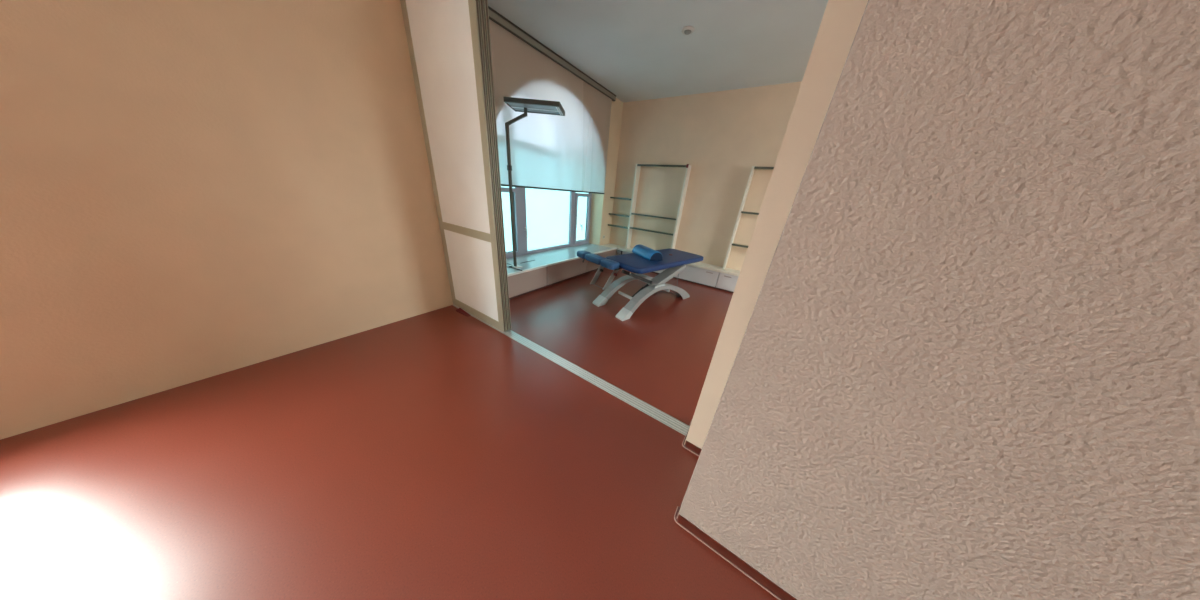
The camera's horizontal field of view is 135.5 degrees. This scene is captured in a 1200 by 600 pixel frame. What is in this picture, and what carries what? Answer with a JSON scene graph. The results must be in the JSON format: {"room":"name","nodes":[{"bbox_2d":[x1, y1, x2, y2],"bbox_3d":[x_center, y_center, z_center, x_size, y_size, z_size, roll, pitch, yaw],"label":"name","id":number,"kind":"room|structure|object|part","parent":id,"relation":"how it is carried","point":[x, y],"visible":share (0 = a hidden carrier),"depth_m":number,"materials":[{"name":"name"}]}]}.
{"room":"clinic hallway","nodes":[
{"label":"clinic hallway","id":0,"kind":"room"},
{"bbox_2d":[0,0,622,439],"bbox_3d":[-2.456,-1.180,1.972,0.390,3.170,9.400,19,27,29],"label":"wall","id":1,"kind":"structure","parent":0,"point":[191,191],"depth_m":1.59,"materials":[{"name":"paint"}]},
{"bbox_2d":[501,186,591,258],"bbox_3d":[-0.917,-2.065,4.281,0.132,2.510,2.700,19,27,29],"label":"window","id":2,"kind":"structure","parent":1,"relation":"in","point":[544,220],"depth_m":4.54,"materials":[{"name":"glass"}]},
{"bbox_3d":[-1.519,-1.181,3.796,0.060,1.035,0.620,19,27,29],"label":"sash","id":3,"kind":"part","parent":2,"relation":"part of","materials":[{"name":"grey plastic"}]},
{"bbox_3d":[-0.400,-1.761,5.349,0.060,1.035,0.500,19,27,29],"label":"sash","id":4,"kind":"part","parent":2,"relation":"part of","materials":[{"name":"grey plastic"}]},
{"bbox_2d":[489,19,611,193],"bbox_3d":[-0.717,-2.526,3.665,0.016,1.618,3.115,19,27,29],"label":"roller blind","id":5,"kind":"object","parent":1,"relation":"attached to","point":[568,152],"visible":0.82,"depth_m":3.58,"materials":[{"name":"grey fabric"}]},
{"bbox_2d":[488,6,615,100],"bbox_3d":[-0.636,-3.307,3.337,0.060,0.081,3.270,19,27,29],"label":"blind rail","id":6,"kind":"object","parent":1,"relation":"attached to","point":[494,15],"visible":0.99,"depth_m":3.17,"materials":[{"name":"beige metal"}]},
{"bbox_2d":[0,267,777,599],"bbox_3d":[0.066,1.286,1.078,7.200,0.200,10.000,19,27,29],"label":"floor","id":7,"kind":"structure","parent":0,"point":[437,454],"depth_m":1.32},
{"bbox_2d":[456,308,470,316],"bbox_3d":[-1.684,0.151,3.019,0.230,0.030,0.055,19,27,29],"label":"wedge","id":8,"kind":"object","parent":7,"relation":"on","point":[459,310],"visible":1,"depth_m":3.02,"materials":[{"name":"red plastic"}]},
{"bbox_2d":[508,267,546,299],"bbox_3d":[-1.345,-0.252,3.605,0.381,0.352,1.180,19,27,29],"label":"base cabinet","id":9,"kind":"object","parent":7,"relation":"on","point":[524,283],"visible":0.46,"depth_m":3.65,"materials":[{"name":"white laminate"}]},
{"bbox_2d":[506,243,616,276],"bbox_3d":[-0.844,-0.789,4.453,0.696,0.031,3.369,19,27,29],"label":"windowsill","id":10,"kind":"structure","parent":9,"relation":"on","point":[534,261],"depth_m":4.30,"materials":[{"name":"white"}]},
{"bbox_2d":[503,97,564,267],"bbox_3d":[-0.901,-1.402,3.302,0.757,2.006,0.370,5,24,0],"label":"floor lamp","id":11,"kind":"object","parent":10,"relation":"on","point":[524,105],"visible":1,"depth_m":2.95,"materials":[{"name":"black metal"}]},
{"bbox_3d":[-0.998,-2.181,2.924,0.266,0.194,0.034,5,24,1],"label":"arm","id":12,"kind":"part","parent":11,"relation":"part of","materials":[{"name":"grey metal"}]},
{"bbox_2d":[508,103,559,109],"bbox_3d":[-0.761,-2.251,2.845,0.600,0.014,0.150,5,24,0],"label":"fluorescent tube","id":13,"kind":"object","parent":11,"relation":"on","point":[513,105],"depth_m":2.86,"materials":[{"name":"grey glass"}]},
{"bbox_2d":[514,108,562,113],"bbox_3d":[-0.755,-2.317,2.996,0.600,0.014,0.120,5,24,0],"label":"fluorescent tube","id":14,"kind":"object","parent":11,"relation":"on","point":[539,111],"depth_m":3.01,"materials":[{"name":"grey glass"}]},
{"bbox_2d":[546,258,586,286],"bbox_3d":[-0.712,-0.580,4.484,0.381,0.352,1.078,19,27,29],"label":"base cabinet","id":15,"kind":"object","parent":7,"relation":"on","point":[561,272],"visible":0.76,"depth_m":4.32,"materials":[{"name":"white laminate"}]},
{"bbox_2d":[453,304,689,434],"bbox_3d":[-0.634,0.491,2.487,3.056,0.008,0.098,19,27,29],"label":"floor track","id":16,"kind":"object","parent":7,"relation":"on","point":[657,414],"visible":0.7,"depth_m":2.09,"materials":[{"name":"metal"}]},
{"bbox_2d":[400,0,505,331],"bbox_3d":[-1.351,-1.228,2.332,1.051,3.128,0.027,19,27,29],"label":"partition panel","id":17,"kind":"object","parent":16,"relation":"on","point":[444,40],"visible":1,"depth_m":2.21,"materials":[{"name":"beige"}]},
{"bbox_2d":[478,0,508,330],"bbox_3d":[-1.333,-1.237,2.357,1.051,3.128,0.036,19,27,29],"label":"partition panel","id":18,"kind":"object","parent":16,"relation":"on","point":[481,7],"visible":0.16,"depth_m":2.02,"materials":[{"name":"beige"}]},
{"bbox_2d":[483,0,510,329],"bbox_3d":[-1.313,-1.248,2.385,1.051,3.128,0.036,19,27,29],"label":"partition panel","id":19,"kind":"object","parent":16,"relation":"on","point":[485,2],"visible":0.11,"depth_m":2.05,"materials":[{"name":"beige"}]},
{"bbox_2d":[586,249,615,272],"bbox_3d":[-0.101,-0.898,5.332,0.381,0.352,1.103,19,27,29],"label":"base cabinet","id":20,"kind":"object","parent":7,"relation":"on","point":[591,266],"visible":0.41,"depth_m":5.11,"materials":[{"name":"white laminate"}]},
{"bbox_2d":[617,251,662,273],"bbox_3d":[0.928,-0.880,5.524,1.128,0.334,0.267,19,27,29],"label":"base cabinet","id":21,"kind":"object","parent":7,"relation":"on","point":[623,252],"visible":0.06,"depth_m":5.30,"materials":[{"name":"white laminate"}]},
{"bbox_2d":[577,248,703,320],"bbox_3d":[0.682,-0.439,4.057,1.981,0.664,1.222,-15,31,-39],"label":"massage table","id":22,"kind":"object","parent":7,"relation":"on","point":[674,261],"visible":0.98,"depth_m":3.58,"materials":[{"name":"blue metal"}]},
{"bbox_3d":[0.535,-0.317,3.441,0.537,0.249,0.179,-15,31,-39],"label":"lift arm","id":23,"kind":"part","parent":22,"relation":"part of","materials":[{"name":"grey metal"}]},
{"bbox_3d":[0.682,-0.203,3.642,0.571,0.325,0.060,-15,31,-39],"label":"lift motor","id":24,"kind":"part","parent":22,"relation":"part of","materials":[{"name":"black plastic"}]},
{"bbox_2d":[632,244,662,260],"bbox_3d":[0.733,-0.749,3.809,0.245,0.128,0.546,-5,26,-22],"label":"bolster","id":25,"kind":"object","parent":22,"relation":"on","point":[650,254],"visible":1,"depth_m":3.66,"materials":[{"name":"blue leather"}]},
{"bbox_3d":[1.023,-0.384,3.708,0.678,0.281,0.181,-15,31,-39],"label":"lift arm","id":26,"kind":"part","parent":22,"relation":"part of","materials":[{"name":"grey metal"}]},
{"bbox_2d":[662,265,719,287],"bbox_3d":[1.837,-0.560,4.983,1.078,0.334,0.276,19,27,29],"label":"base cabinet","id":27,"kind":"object","parent":7,"relation":"on","point":[709,278],"visible":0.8,"depth_m":4.78,"materials":[{"name":"white laminate"}]},
{"bbox_2d":[600,243,739,275],"bbox_3d":[2.064,-0.625,4.700,4.729,0.045,0.427,19,27,29],"label":"bench","id":28,"kind":"object","parent":27,"relation":"on","point":[730,271],"visible":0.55,"depth_m":4.72,"materials":[{"name":"beige wood"}]},
{"bbox_2d":[608,164,690,248],"bbox_3d":[0.920,-1.911,5.211,1.601,1.705,0.170,19,27,29],"label":"shelving unit","id":29,"kind":"object","parent":28,"relation":"on","point":[630,228],"visible":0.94,"depth_m":5.04,"materials":[{"name":"beige wood"}]},
{"bbox_3d":[0.713,-1.983,5.333,0.036,1.705,0.170,19,27,29],"label":"panel","id":30,"kind":"part","parent":29,"relation":"part of","materials":[{"name":"beige wood"}]},
{"bbox_3d":[1.565,-1.686,4.830,0.036,1.705,0.170,19,27,29],"label":"panel","id":31,"kind":"part","parent":29,"relation":"part of","materials":[{"name":"beige wood"}]},
{"bbox_2d":[722,166,773,268],"bbox_3d":[2.860,-1.234,4.066,1.086,1.705,0.170,19,27,29],"label":"shelving unit","id":32,"kind":"object","parent":28,"relation":"on","point":[741,211],"visible":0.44,"depth_m":4.19,"materials":[{"name":"beige wood"}]},
{"bbox_3d":[2.427,-1.385,4.322,0.036,1.705,0.170,19,27,29],"label":"panel","id":33,"kind":"part","parent":32,"relation":"part of","materials":[{"name":"beige wood"}]},
{"bbox_2d":[715,272,738,292],"bbox_3d":[2.729,-0.249,4.457,1.080,0.334,0.276,19,27,29],"label":"base cabinet","id":34,"kind":"object","parent":7,"relation":"on","point":[726,282],"visible":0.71,"depth_m":4.54,"materials":[{"name":"white laminate"}]},
{"bbox_2d":[488,0,827,102],"bbox_3d":[0.345,-1.812,-0.282,7.200,0.250,10.000,19,27,29],"label":"ceiling","id":35,"kind":"structure","parent":0,"point":[637,50],"depth_m":2.81,"materials":[{"name":"paint"}]},
{"bbox_2d":[682,26,693,34],"bbox_3d":[0.942,-2.883,2.637,0.132,0.033,0.132,19,27,29],"label":"ceiling fitting","id":36,"kind":"object","parent":35,"relation":"attached to","point":[687,30],"visible":1,"depth_m":2.61,"materials":[{"name":"white"}]},
{"bbox_2d":[610,81,801,270],"bbox_3d":[2.917,-1.660,4.168,7.200,3.170,0.300,19,27,29],"label":"wall","id":37,"kind":"structure","parent":0,"point":[721,135],"depth_m":4.52,"materials":[{"name":"beige paint"}]},
{"bbox_2d":[684,0,867,448],"bbox_3d":[2.105,-0.041,0.313,3.256,3.170,0.256,19,27,29],"label":"wall partition","id":38,"kind":"structure","parent":0,"point":[841,19],"depth_m":0.98,"materials":[{"name":"rough textured plaster"}]},
{"bbox_2d":[682,420,701,455],"bbox_3d":[1.967,1.381,0.934,3.270,0.057,0.270,19,27,29],"label":"baseboard","id":39,"kind":"structure","parent":38,"relation":"attached to","point":[689,446],"depth_m":1.60,"materials":[{"name":"brown wood"}]},
{"bbox_2d":[677,0,1199,599],"bbox_3d":[1.844,0.127,-0.123,3.166,3.170,0.062,19,27,29],"label":"wall pillar","id":40,"kind":"structure","parent":0,"point":[966,366],"depth_m":0.52,"materials":[{"name":"paint"}]},
{"bbox_2d":[674,502,796,599],"bbox_3d":[1.706,1.548,0.499,3.180,0.057,0.076,19,27,29],"label":"baseboard","id":41,"kind":"structure","parent":40,"relation":"attached to","point":[764,582],"depth_m":1.12,"materials":[{"name":"brown"}]}
]}

